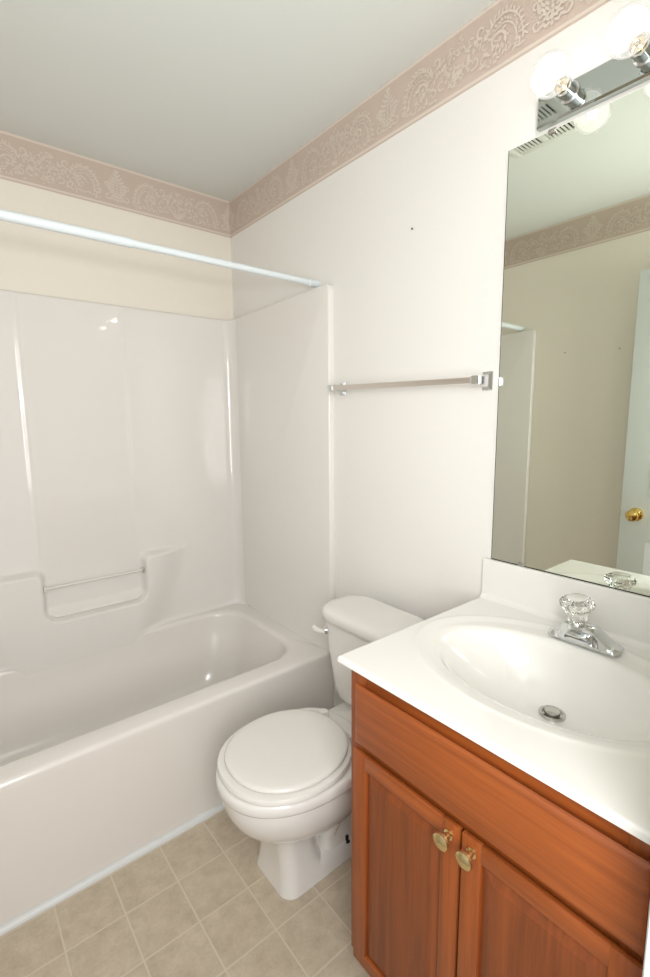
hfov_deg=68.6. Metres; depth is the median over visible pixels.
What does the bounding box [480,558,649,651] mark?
backsplash
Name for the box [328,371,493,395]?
towel bar
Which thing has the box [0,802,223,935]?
trim
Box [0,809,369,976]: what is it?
floor
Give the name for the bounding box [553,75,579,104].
socket
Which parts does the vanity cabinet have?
door rail, raised panel, door rail, door, knob, knob, frame rail, frame rail, raised panel, door rail, door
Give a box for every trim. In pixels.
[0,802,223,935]
[642,903,649,976]
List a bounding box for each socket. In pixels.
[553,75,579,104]
[628,32,649,66]
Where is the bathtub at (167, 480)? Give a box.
[0,284,334,925]
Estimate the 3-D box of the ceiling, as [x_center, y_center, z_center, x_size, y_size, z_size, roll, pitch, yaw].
[-0.396,-1.244,1.005,1.764,0.100,2.310,-7,10,-39]
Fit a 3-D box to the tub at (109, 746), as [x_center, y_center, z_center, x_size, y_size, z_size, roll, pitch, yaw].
[-0.790,0.913,1.825,1.522,0.422,0.758,-7,10,-39]
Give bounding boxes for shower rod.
[0,209,320,286]
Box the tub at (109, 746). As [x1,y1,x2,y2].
[0,603,332,925]
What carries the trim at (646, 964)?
attached to the wall
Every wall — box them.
[0,178,232,319]
[231,0,649,707]
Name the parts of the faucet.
knob, spout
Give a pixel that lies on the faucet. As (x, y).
(576, 629)
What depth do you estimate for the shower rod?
1.38 m
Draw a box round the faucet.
[548,593,624,656]
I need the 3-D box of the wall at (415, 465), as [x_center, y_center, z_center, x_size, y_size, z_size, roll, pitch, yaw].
[0.251,-0.080,1.696,0.120,2.410,2.310,-7,10,-39]
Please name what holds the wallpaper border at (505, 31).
attached to the wall at (415, 465)
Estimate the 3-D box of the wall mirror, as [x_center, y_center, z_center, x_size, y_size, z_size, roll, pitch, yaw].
[0.659,-0.296,1.053,0.008,1.071,0.598,-7,10,-39]
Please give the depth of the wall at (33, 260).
1.98 m
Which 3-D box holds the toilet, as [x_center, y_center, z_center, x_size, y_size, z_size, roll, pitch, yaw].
[-0.018,0.797,1.472,0.661,0.742,0.384,-7,10,-39]
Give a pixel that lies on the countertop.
(574, 718)
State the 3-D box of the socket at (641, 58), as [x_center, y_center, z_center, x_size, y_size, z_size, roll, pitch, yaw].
[0.629,-0.872,0.946,0.038,0.044,0.044,-7,10,-39]
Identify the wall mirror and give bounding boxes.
[491,84,649,596]
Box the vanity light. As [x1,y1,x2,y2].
[530,0,649,131]
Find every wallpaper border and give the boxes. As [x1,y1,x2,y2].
[0,130,229,237]
[229,0,610,237]
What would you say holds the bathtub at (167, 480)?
on the floor
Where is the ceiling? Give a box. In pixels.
[0,0,495,200]
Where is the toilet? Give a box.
[216,595,423,899]
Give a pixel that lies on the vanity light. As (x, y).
(569, 97)
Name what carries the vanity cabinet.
on the floor
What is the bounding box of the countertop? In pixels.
[337,558,649,844]
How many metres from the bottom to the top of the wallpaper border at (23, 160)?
0.165 m
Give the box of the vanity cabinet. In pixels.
[351,670,649,976]
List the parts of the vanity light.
light bulb, bulb stem, light bulb, bulb stem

